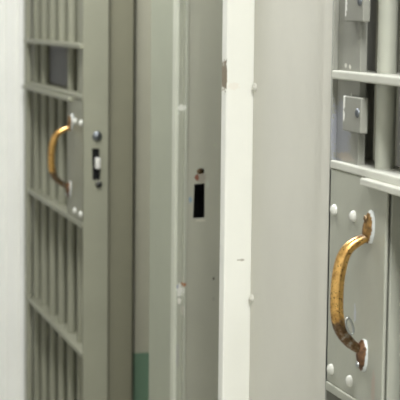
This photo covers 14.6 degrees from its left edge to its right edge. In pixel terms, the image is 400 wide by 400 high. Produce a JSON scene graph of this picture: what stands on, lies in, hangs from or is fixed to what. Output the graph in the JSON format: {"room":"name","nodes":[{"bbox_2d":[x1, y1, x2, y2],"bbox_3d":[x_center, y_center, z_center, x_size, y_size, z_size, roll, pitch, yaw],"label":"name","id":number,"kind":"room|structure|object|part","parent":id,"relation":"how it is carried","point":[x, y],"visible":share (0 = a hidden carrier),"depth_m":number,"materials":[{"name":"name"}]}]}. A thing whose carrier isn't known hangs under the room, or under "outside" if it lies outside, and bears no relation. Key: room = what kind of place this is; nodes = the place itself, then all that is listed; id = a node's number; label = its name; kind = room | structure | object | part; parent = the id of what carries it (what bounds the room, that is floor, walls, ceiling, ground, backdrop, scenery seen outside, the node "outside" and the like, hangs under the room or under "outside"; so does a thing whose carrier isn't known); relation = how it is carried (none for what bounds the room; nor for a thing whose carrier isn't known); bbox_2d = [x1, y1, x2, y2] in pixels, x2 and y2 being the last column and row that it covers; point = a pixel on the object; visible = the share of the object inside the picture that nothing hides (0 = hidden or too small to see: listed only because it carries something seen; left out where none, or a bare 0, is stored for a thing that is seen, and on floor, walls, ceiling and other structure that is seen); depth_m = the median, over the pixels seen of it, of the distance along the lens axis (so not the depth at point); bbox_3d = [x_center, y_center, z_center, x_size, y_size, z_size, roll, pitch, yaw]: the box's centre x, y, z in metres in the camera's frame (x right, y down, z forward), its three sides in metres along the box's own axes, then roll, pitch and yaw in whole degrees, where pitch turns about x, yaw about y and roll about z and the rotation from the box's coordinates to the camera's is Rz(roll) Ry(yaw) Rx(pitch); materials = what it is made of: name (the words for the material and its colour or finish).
{"room":"prison interior","nodes":[
{"label":"prison interior","id":0,"kind":"room"},
{"bbox_2d":[50,46,66,85],"bbox_3d":[-0.712,-0.454,5.680,0.220,2.550,2.460,-1,7,-16],"label":"wall","id":1,"kind":"structure","parent":0,"point":[58,55],"depth_m":4.49,"materials":[{"name":"paint"}]},
{"bbox_2d":[149,0,172,399],"bbox_3d":[0.046,-0.127,2.987,0.250,2.550,0.163,-1,7,-16],"label":"door frame","id":2,"kind":"structure","parent":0,"point":[161,10],"depth_m":2.97,"materials":[{"name":"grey paint"}]},
{"bbox_2d":[170,0,222,399],"bbox_3d":[0.069,-0.118,2.910,0.250,2.550,0.052,-1,7,-16],"label":"upright","id":3,"kind":"object","parent":2,"relation":"attached to","point":[197,24],"visible":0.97,"depth_m":2.88,"materials":[{"name":"grey paint"}]},
{"bbox_2d":[132,0,399,399],"bbox_3d":[0.841,-0.233,3.953,2.088,2.550,0.100,-1,7,-16],"label":"wall partition","id":4,"kind":"structure","parent":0,"point":[142,8],"depth_m":3.65,"materials":[{"name":"paint"}]},
{"bbox_2d":[107,0,133,399],"bbox_3d":[-0.190,-0.010,3.634,0.060,2.160,0.045,-1,7,-16],"label":"trim","id":5,"kind":"structure","parent":4,"relation":"attached to","point":[121,12],"depth_m":3.61,"materials":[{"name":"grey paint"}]},
{"bbox_2d":[397,50,399,166],"bbox_3d":[1.238,-0.127,3.095,1.800,2.550,0.060,-1,7,-16],"label":"wall","id":6,"kind":"structure","parent":0,"point":[398,129],"depth_m":2.87,"materials":[{"name":"paint"}]},
{"bbox_3d":[0.462,1.295,2.281,4.000,0.100,10.200,-1,7,-16],"label":"floor","id":7,"kind":"structure","parent":0,"visible":0},
{"bbox_2d":[0,0,33,399],"bbox_3d":[-0.533,-0.299,4.388,0.210,2.550,0.140,-1,7,-16],"label":"wall","id":8,"kind":"structure","parent":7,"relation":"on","point":[12,210],"depth_m":4.36,"materials":[{"name":"white paint"}]},
{"bbox_2d":[22,0,108,399],"bbox_3d":[-0.376,-0.049,3.951,0.114,2.100,0.822,-1,7,-16],"label":"gate","id":9,"kind":"object","parent":8,"relation":"attached to","point":[69,191],"visible":1,"depth_m":3.83,"materials":[{"name":"grey metal"}]},
{"bbox_3d":[-0.350,-0.393,3.917,0.060,0.011,0.769,-1,7,-16],"label":"rail","id":10,"kind":"part","parent":9,"relation":"part of","materials":[{"name":"grey metal"}]},
{"bbox_3d":[-0.354,0.315,3.996,0.056,0.012,0.779,-1,7,-16],"label":"rail","id":11,"kind":"part","parent":9,"relation":"part of","materials":[{"name":"grey metal"}]},
{"bbox_3d":[-0.347,-0.277,3.925,0.055,0.011,0.781,-1,7,-16],"label":"rail","id":12,"kind":"part","parent":9,"relation":"part of","materials":[{"name":"grey metal"}]},
{"bbox_3d":[-0.351,0.014,3.961,0.056,0.012,0.779,-1,7,-16],"label":"rail","id":13,"kind":"part","parent":9,"relation":"part of","materials":[{"name":"grey metal"}]},
{"bbox_3d":[-0.333,-0.100,3.686,0.054,0.154,0.032,-1,7,-16],"label":"handle","id":14,"kind":"part","parent":9,"relation":"part of","materials":[{"name":"gold metal"}]},
{"bbox_3d":[-0.290,-0.096,3.651,0.004,0.282,0.192,-1,7,-16],"label":"lock plate","id":15,"kind":"part","parent":9,"relation":"part of","materials":[{"name":"green paint"}]},
{"bbox_3d":[-0.240,-0.004,3.579,0.058,2.100,0.006,-1,7,-16],"label":"edge plate","id":16,"kind":"part","parent":9,"relation":"part of","materials":[{"name":"green paint"}]},
{"bbox_2d":[218,0,254,399],"bbox_3d":[0.112,-0.062,2.444,0.164,2.550,0.038,-1,7,-16],"label":"upright","id":17,"kind":"object","parent":7,"relation":"on","point":[238,25],"visible":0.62,"depth_m":2.42,"materials":[{"name":"white paint"}]},
{"bbox_2d":[249,0,332,399],"bbox_3d":[0.133,0.157,2.252,0.038,2.160,0.389,-1,7,-16],"label":"wall","id":18,"kind":"structure","parent":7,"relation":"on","point":[291,87],"depth_m":2.25,"materials":[{"name":"beige paint"}]},
{"bbox_3d":[0.142,-1.175,2.658,0.200,0.390,3.370,-1,7,-16],"label":"lintel","id":19,"kind":"object","parent":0,"visible":0},
{"bbox_2d":[325,0,399,399],"bbox_3d":[0.281,0.227,1.679,0.107,2.100,0.822,-1,7,-16],"label":"gate","id":20,"kind":"object","parent":19,"relation":"attached to","point":[363,316],"visible":1,"depth_m":1.92,"materials":[{"name":"metal"}]},
{"bbox_3d":[0.299,0.289,1.697,0.056,0.012,0.779,-1,7,-16],"label":"rail","id":21,"kind":"part","parent":20,"relation":"part of","materials":[{"name":"grey metal"}]},
{"bbox_3d":[0.182,0.116,1.909,0.048,0.154,0.023,-1,7,-16],"label":"handle","id":22,"kind":"part","parent":20,"relation":"part of","materials":[{"name":"gold metal"}]},
{"bbox_3d":[0.195,0.180,2.065,0.058,2.100,0.006,-1,7,-16],"label":"edge plate","id":23,"kind":"part","parent":20,"relation":"part of","materials":[{"name":"paint"}]},
{"bbox_3d":[0.196,0.109,1.960,0.004,0.282,0.192,-1,7,-16],"label":"lock plate","id":24,"kind":"part","parent":20,"relation":"part of","materials":[{"name":"grey paint"}]},
{"bbox_3d":[0.303,-0.002,1.664,0.055,0.011,0.781,-1,7,-16],"label":"rail","id":25,"kind":"part","parent":20,"relation":"part of","materials":[{"name":"metal"}]},
{"bbox_3d":[0.303,-0.117,1.644,0.060,0.011,0.769,-1,7,-16],"label":"rail","id":26,"kind":"part","parent":20,"relation":"part of","materials":[{"name":"metal"}]}
]}

